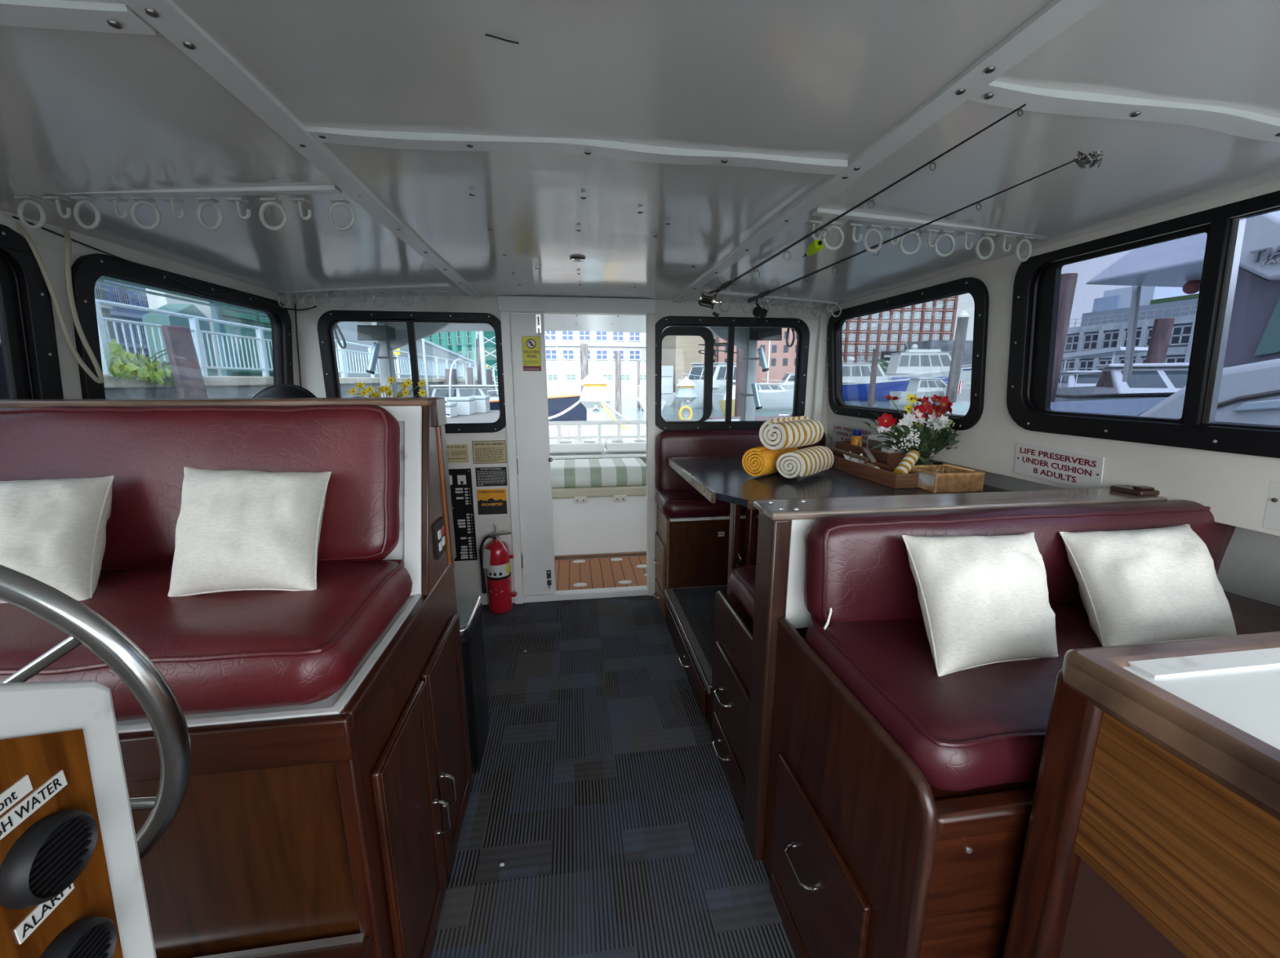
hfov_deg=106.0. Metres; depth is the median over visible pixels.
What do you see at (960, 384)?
flag
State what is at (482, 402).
box
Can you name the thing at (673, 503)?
seat cushion
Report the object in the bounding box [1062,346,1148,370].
awning
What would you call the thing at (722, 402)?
covered boat
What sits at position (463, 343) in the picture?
building
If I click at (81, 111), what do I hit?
ceiling
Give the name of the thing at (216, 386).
wall
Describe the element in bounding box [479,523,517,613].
fire extinguisher
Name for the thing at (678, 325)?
window
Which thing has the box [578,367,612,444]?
pedestal
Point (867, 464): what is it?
rolled washcloth
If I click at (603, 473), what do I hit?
cushion
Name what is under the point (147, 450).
cushion
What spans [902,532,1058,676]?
throw pillow
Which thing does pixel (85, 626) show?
steering wheel
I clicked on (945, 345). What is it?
building
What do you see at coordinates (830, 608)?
cord
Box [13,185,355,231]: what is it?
rack
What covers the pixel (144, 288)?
scaffold
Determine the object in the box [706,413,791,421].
finger pier
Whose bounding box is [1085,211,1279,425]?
motor yacht
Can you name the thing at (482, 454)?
print
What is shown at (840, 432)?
safety sign
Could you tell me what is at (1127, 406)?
swim platform
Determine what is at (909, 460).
rolled washcloth
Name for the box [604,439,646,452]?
bench cushion
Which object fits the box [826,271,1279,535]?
wall
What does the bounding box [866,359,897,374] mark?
round bush
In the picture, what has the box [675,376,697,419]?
pedestal
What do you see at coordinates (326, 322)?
window
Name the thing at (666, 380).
motor boat
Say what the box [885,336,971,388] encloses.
motor yacht
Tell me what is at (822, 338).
trim
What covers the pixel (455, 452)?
placard
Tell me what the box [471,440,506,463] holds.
placard
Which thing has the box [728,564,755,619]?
seat cushion
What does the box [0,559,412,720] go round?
seat cushion
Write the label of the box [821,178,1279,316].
trim
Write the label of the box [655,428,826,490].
cushion
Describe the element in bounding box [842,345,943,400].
motor yacht
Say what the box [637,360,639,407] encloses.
piling
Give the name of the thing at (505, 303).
trim
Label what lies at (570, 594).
trim
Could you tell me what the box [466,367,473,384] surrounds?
piling
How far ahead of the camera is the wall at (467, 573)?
3.08 m
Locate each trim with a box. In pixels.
[0,0,155,35]
[0,209,297,308]
[121,0,483,297]
[292,344,298,385]
[305,125,848,174]
[497,295,655,314]
[500,311,523,604]
[523,585,648,602]
[646,314,655,595]
[672,0,1106,302]
[811,312,827,422]
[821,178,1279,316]
[967,80,1279,142]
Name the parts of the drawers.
handle, handle, drawer, panel, drawer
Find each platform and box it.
[664,585,727,728]
[1050,396,1168,416]
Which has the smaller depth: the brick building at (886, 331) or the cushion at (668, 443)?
the cushion at (668, 443)
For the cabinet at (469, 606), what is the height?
0.618 m
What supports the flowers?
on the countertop
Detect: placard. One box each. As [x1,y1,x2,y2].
[446,444,468,462]
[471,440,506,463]
[475,466,506,486]
[476,488,506,514]
[521,336,541,370]
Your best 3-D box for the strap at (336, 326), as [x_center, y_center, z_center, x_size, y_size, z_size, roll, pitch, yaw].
[-2.344,-1.148,3.761,0.081,0.260,0.020,-2,12,-8]
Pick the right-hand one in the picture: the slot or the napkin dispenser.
the napkin dispenser
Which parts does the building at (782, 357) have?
pane, pane, pane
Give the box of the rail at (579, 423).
[446,418,739,440]
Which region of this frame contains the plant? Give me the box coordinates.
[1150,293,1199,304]
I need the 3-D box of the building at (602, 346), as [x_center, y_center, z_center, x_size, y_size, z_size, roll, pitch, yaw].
[-5.711,-21.943,82.679,21.800,14.250,15.250,-2,12,-8]
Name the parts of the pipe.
pipe post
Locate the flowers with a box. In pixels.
[348,375,449,415]
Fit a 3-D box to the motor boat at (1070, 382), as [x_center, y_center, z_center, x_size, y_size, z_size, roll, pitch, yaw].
[17.525,-2.716,18.552,3.000,2.830,10.200,8,14,33]
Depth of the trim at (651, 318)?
3.21 m
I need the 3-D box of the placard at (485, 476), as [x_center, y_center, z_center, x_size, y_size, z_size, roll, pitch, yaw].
[-0.960,-0.015,3.120,0.193,0.124,0.005,-2,12,-8]
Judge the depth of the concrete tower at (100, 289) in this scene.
41.91 m
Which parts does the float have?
stem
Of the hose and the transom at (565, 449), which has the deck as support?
the transom at (565, 449)
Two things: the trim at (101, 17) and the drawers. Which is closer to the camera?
the trim at (101, 17)
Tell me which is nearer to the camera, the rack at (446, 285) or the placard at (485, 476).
the rack at (446, 285)
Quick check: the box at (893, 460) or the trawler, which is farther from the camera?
the trawler
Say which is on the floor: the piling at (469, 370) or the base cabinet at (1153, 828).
the base cabinet at (1153, 828)
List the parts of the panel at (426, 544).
cap rail, moulding, panel, switch panel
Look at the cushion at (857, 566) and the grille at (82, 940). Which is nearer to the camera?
the grille at (82, 940)
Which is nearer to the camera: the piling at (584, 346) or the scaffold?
the piling at (584, 346)
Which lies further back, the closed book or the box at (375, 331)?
the box at (375, 331)
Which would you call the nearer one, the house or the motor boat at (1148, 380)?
the motor boat at (1148, 380)
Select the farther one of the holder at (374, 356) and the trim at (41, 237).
the holder at (374, 356)
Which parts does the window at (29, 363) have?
pane, sash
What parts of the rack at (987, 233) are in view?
rail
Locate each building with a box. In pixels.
[220,304,273,376]
[424,330,497,378]
[544,330,645,365]
[662,335,704,393]
[713,336,715,362]
[715,328,797,382]
[841,295,958,383]
[903,339,973,368]
[1059,285,1227,373]
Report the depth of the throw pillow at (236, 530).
1.04 m
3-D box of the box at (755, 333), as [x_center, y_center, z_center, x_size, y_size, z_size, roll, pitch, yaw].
[1.146,-1.345,4.401,0.239,0.176,0.199,-2,12,-8]
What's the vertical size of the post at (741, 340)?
1.100 m
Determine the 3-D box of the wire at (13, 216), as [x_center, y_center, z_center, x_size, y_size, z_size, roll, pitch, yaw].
[-1.845,-0.820,1.988,0.017,0.088,1.306,-2,12,-8]
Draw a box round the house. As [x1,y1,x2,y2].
[546,364,673,398]
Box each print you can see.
[475,447,503,462]
[476,470,505,484]
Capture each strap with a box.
[333,324,346,348]
[786,328,795,346]
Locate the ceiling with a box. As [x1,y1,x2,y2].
[0,0,1279,308]
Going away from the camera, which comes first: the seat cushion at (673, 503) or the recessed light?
the recessed light
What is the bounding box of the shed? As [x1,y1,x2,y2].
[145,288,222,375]
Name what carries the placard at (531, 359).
attached to the door
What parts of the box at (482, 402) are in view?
bin lid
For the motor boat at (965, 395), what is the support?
on the water
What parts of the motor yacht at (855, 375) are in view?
bow rail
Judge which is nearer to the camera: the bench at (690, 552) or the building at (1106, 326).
the bench at (690, 552)
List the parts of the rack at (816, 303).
rail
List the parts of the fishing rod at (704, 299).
crank knob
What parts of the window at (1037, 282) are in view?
sliding sash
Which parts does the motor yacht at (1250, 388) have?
rub rail, recess panel, cabin glass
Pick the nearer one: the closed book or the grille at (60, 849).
the grille at (60, 849)
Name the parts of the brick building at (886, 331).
pane, pane, pane, pane, pane, pane, pane, pane, pane, pane, pane, pane, pane, pane, pane, pane, pane, pane, pane, pane, pane, pane, pane, pane, pane, pane, pane, pane, pane, pane, pane, pane, pane, pane, pane, pane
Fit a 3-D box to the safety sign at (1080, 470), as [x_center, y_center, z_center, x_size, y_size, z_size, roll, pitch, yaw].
[1.531,-0.049,1.780,0.016,0.131,0.328,-2,12,-8]
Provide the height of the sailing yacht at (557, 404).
9.250 m
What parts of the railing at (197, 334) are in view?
post, picket panel, post, handrail, picket panel, post, picket panel, picket panel, post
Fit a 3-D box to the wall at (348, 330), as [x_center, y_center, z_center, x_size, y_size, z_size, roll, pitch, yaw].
[-18.505,-12.690,52.488,0.800,3.615,68.000,-2,12,-8]
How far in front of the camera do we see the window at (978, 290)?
2.31 m
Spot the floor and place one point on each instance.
(602, 789)
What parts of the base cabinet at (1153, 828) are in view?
corner post, panel, panel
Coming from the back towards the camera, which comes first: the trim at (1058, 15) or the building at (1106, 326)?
the building at (1106, 326)
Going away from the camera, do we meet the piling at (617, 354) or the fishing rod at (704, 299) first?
the fishing rod at (704, 299)
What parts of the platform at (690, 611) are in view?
handle, drawer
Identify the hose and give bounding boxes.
[15,220,104,382]
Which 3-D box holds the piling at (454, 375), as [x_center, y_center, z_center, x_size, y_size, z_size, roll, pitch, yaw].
[-10.634,-4.533,27.450,0.614,3.360,0.630,-2,12,-8]
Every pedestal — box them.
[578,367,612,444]
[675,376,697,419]
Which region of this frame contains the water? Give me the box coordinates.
[604,397,942,420]
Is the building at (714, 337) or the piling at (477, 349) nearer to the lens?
the piling at (477, 349)
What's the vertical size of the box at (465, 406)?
0.586 m
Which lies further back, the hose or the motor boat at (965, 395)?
the motor boat at (965, 395)
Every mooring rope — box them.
[548,400,580,419]
[602,400,646,429]
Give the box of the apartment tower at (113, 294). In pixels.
[103,279,150,359]
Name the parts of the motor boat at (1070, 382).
bow rail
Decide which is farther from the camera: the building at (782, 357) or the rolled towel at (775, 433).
the building at (782, 357)
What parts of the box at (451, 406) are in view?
bin lid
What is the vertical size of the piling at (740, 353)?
3.929 m
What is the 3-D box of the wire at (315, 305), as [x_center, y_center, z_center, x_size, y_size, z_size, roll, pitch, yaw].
[-1.917,-0.966,2.726,0.166,0.029,0.021,-4,12,-18]
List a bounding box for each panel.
[0,396,456,595]
[448,468,477,560]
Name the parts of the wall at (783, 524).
post, panel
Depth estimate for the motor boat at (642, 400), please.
36.25 m
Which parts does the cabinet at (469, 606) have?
lid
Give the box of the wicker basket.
[910,462,985,492]
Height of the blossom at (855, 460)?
0.094 m
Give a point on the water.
(630, 410)
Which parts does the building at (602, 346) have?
pane, pane, pane, pane, pane, pane, pane, pane, pane, pane, pane, pane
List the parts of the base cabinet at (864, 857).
drawer, handle, drawer, panel, panel, rail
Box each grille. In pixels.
[28,817,91,895]
[66,924,111,957]
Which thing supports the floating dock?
on the water
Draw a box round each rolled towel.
[742,445,798,475]
[759,415,823,449]
[776,445,833,477]
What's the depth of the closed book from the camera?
1.48 m
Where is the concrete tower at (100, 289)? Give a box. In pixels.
[94,278,119,356]
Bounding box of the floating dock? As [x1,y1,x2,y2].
[446,409,646,450]
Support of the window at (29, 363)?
in the wall at (53, 260)
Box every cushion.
[0,404,399,573]
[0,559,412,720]
[549,440,604,453]
[550,457,646,488]
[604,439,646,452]
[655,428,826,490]
[655,488,759,518]
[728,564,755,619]
[804,499,1235,624]
[804,590,1279,791]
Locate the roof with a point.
(588, 322)
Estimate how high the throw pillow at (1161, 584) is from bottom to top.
0.233 m
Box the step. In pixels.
[193,932,373,957]
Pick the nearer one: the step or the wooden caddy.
the step
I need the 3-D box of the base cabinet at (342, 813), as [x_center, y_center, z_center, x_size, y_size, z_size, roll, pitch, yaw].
[-1.169,0.808,1.270,1.291,0.908,0.816,-2,12,-8]
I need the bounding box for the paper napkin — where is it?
[917,471,958,488]
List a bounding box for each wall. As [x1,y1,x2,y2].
[34,244,293,399]
[102,374,497,398]
[293,296,835,604]
[333,321,477,378]
[742,487,1167,860]
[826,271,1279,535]
[914,457,1279,606]
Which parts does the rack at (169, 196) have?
rail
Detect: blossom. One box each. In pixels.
[843,451,856,460]
[852,453,866,463]
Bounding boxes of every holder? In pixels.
[365,342,396,373]
[737,382,762,409]
[742,346,768,372]
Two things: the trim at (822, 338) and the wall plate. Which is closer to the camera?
the wall plate
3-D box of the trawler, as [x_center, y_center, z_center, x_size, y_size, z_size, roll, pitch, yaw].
[6.277,-8.491,40.321,9.180,5.410,3.600,-11,16,-42]
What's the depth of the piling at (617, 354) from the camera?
31.32 m
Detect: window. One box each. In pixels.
[0,223,63,399]
[71,253,293,399]
[317,310,506,433]
[655,315,809,430]
[826,276,989,430]
[1006,190,1279,457]
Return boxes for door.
[510,313,555,594]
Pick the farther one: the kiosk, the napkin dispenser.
the kiosk
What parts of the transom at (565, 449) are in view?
bench frame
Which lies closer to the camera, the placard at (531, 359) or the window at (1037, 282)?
the window at (1037, 282)
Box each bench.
[550,457,646,559]
[653,504,758,617]
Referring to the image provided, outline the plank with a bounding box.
[160,324,208,398]
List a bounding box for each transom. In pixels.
[549,439,646,459]
[555,457,646,464]
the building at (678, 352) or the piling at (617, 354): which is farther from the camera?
the building at (678, 352)
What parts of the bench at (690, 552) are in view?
drawer, drawer, panel, panel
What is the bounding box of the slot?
[484,33,518,44]
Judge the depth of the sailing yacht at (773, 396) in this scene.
36.31 m
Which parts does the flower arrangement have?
stem, stem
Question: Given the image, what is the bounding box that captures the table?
[668,454,1013,594]
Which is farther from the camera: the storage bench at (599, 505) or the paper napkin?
the storage bench at (599, 505)
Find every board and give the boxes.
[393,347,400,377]
[880,351,905,374]
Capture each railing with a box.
[94,298,346,377]
[340,340,493,378]
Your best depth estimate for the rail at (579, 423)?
5.25 m
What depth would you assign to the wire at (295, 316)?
2.79 m
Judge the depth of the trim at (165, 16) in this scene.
0.88 m
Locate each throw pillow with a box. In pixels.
[0,475,114,603]
[167,466,331,596]
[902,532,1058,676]
[1058,524,1236,646]
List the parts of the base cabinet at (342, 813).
rail, panel, rail, cupboard door, panel, raised frame, handle, cupboard door, handle, raised frame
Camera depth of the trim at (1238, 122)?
0.87 m
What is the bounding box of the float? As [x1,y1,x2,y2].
[802,219,848,257]
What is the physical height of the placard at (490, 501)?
0.168 m
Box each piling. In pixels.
[444,368,457,384]
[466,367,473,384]
[475,338,481,384]
[485,368,492,384]
[580,342,588,392]
[614,351,622,414]
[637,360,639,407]
[734,346,744,416]
[867,348,879,406]
[946,310,969,403]
[1050,272,1078,401]
[1145,317,1174,363]
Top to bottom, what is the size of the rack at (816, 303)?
0.119 m
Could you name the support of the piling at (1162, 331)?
in the water
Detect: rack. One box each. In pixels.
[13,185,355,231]
[277,283,450,307]
[702,289,841,316]
[804,208,1047,262]
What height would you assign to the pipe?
2.640 m
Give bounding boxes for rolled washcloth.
[863,462,879,468]
[893,449,919,473]
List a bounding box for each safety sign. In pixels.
[831,422,875,442]
[1014,442,1104,488]
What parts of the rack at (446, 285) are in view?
rail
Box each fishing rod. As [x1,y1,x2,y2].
[697,103,1026,317]
[746,151,1103,323]
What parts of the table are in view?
leg, leg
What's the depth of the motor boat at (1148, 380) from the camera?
11.45 m
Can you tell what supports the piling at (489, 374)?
in the water
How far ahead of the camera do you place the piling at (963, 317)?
14.96 m
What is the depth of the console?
0.35 m
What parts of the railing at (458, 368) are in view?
post, picket panel, post, picket panel, post, picket panel, picket panel, post, picket panel, picket panel, post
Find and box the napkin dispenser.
[866,434,906,453]
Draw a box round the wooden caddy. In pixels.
[827,445,919,488]
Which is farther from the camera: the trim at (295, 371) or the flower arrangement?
the trim at (295, 371)
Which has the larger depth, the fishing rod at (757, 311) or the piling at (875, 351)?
the piling at (875, 351)
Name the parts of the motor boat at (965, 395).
canopy frame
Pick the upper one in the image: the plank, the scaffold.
the scaffold
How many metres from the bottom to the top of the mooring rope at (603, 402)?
0.575 m
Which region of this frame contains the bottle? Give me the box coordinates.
[850,429,862,446]
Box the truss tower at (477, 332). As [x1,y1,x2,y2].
[475,331,497,383]
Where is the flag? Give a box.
[957,380,963,393]
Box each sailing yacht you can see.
[422,330,586,421]
[711,340,794,410]
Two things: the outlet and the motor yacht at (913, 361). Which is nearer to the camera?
the outlet
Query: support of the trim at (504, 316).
attached to the wall at (467, 573)
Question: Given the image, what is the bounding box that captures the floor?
[429,595,796,957]
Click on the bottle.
(856, 438)
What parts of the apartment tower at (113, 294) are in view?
pane, pane, pane, pane, pane, pane, pane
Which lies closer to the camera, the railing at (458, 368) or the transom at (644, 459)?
the transom at (644, 459)
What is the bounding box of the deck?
[554,555,646,590]
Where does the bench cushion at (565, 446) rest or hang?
on the transom at (565, 449)
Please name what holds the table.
on the platform at (690, 611)
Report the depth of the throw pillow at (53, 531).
1.02 m
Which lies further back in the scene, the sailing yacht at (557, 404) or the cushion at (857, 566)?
the sailing yacht at (557, 404)
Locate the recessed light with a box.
[569,255,586,261]
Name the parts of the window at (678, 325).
sliding sash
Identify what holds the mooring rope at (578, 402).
attached to the pedestal at (595, 391)
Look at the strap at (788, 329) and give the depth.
4.25 m
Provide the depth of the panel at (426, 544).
1.39 m
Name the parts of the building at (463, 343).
pane, pane, pane, pane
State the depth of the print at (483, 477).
3.12 m
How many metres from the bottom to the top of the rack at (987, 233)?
0.112 m
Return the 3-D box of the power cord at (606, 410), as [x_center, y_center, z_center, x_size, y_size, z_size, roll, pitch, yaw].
[-0.468,-1.091,8.340,0.469,0.484,0.108,4,12,19]
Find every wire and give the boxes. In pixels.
[12,215,284,308]
[286,305,316,310]
[294,303,302,386]
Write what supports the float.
hanging from the rack at (987, 233)
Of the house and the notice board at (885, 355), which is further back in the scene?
the notice board at (885, 355)
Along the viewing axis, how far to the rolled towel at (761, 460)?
2.39 m
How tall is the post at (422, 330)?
1.103 m
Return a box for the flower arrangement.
[861,392,962,472]
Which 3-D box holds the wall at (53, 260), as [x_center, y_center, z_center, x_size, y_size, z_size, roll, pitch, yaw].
[-1.775,-0.227,0.835,0.138,0.891,4.200,-2,12,-8]
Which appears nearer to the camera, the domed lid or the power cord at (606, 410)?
the domed lid
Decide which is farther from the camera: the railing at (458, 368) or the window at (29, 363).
the railing at (458, 368)
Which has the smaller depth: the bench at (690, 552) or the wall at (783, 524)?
the wall at (783, 524)
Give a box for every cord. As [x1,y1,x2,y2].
[600,401,626,429]
[823,607,831,629]
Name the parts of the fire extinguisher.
lever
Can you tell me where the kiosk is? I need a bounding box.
[142,303,217,375]
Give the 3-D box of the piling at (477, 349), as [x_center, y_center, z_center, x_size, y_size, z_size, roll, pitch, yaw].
[-8.832,-5.268,27.040,0.450,4.962,0.462,-2,12,-8]
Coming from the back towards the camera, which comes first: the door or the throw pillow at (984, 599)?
the door
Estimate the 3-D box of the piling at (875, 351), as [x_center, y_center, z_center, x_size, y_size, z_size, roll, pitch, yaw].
[13.291,-5.144,27.626,0.307,4.444,0.315,-2,12,-8]
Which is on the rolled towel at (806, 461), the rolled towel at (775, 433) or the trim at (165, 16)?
the rolled towel at (775, 433)
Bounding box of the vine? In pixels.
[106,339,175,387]
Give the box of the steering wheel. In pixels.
[0,564,191,859]
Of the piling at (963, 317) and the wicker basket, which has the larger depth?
the piling at (963, 317)
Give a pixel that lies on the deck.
(620, 571)
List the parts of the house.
pane, pane, pane, pane, pane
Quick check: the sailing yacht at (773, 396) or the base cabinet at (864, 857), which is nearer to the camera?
the base cabinet at (864, 857)
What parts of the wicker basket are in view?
cross handle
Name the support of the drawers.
on the floor
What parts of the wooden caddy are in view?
swing handle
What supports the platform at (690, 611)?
on the floor
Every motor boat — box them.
[637,385,666,410]
[661,374,675,404]
[760,373,795,389]
[889,377,970,405]
[942,368,971,401]
[1054,370,1102,401]
[1055,362,1189,401]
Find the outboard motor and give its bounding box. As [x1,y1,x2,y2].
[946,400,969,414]
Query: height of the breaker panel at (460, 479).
0.617 m
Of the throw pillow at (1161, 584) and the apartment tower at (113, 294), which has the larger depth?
the apartment tower at (113, 294)
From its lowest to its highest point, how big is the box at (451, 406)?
0.469 m
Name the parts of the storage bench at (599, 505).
trim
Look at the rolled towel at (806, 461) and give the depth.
2.32 m
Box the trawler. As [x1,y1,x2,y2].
[677,342,737,408]
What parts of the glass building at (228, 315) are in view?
pane, pane, pane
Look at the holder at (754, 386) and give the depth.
4.49 m
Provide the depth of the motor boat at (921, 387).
41.46 m
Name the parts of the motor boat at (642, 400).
canopy frame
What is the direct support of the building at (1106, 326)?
on the water
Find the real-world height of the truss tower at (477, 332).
6.079 m
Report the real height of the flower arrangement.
0.418 m
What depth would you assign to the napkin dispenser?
2.54 m
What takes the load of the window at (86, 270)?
in the wall at (53, 260)
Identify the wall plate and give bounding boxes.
[1262,480,1279,531]
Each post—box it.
[376,322,448,397]
[708,327,757,421]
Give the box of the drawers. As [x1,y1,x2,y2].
[711,590,753,817]
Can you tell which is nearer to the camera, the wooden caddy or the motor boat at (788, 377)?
the wooden caddy
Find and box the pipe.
[95,275,466,376]
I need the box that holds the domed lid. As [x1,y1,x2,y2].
[253,383,316,397]
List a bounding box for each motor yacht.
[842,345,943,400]
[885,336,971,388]
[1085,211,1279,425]
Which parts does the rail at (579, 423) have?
rail post, rail post, rail, rail, rail post, rail post, rail post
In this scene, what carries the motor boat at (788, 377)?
on the water
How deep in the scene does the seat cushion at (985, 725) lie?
0.95 m
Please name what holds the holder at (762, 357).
attached to the post at (741, 340)
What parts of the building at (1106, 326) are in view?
pane, pane, pane, pane, pane, penthouse glass, pane, pane, terrace rail, pane, pane, pane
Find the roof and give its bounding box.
[357,313,720,337]
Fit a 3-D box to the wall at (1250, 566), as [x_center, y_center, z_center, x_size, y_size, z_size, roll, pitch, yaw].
[1.726,0.665,1.515,0.190,1.185,4.200,-2,12,-8]
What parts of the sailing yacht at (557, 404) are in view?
dodger frame, bow rail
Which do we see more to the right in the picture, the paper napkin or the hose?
the paper napkin
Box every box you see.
[356,321,395,340]
[444,401,457,417]
[447,396,475,415]
[468,395,489,413]
[749,327,782,340]
[835,440,906,466]
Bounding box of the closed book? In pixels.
[1110,484,1159,496]
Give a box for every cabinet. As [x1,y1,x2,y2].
[115,560,472,957]
[455,594,488,773]
[764,616,1036,957]
[1002,631,1279,957]
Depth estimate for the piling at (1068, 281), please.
12.74 m
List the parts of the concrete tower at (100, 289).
pane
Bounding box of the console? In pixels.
[0,679,156,957]
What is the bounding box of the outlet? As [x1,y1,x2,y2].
[718,531,724,536]
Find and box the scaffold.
[144,288,149,312]
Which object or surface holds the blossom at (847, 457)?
in the wooden caddy
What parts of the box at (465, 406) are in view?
bin lid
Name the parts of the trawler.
bow rail, flybridge rail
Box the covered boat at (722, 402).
[718,381,735,416]
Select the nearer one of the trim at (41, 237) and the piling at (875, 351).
the trim at (41, 237)
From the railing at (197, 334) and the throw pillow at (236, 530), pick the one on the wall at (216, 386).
the railing at (197, 334)
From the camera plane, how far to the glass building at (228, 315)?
31.42 m

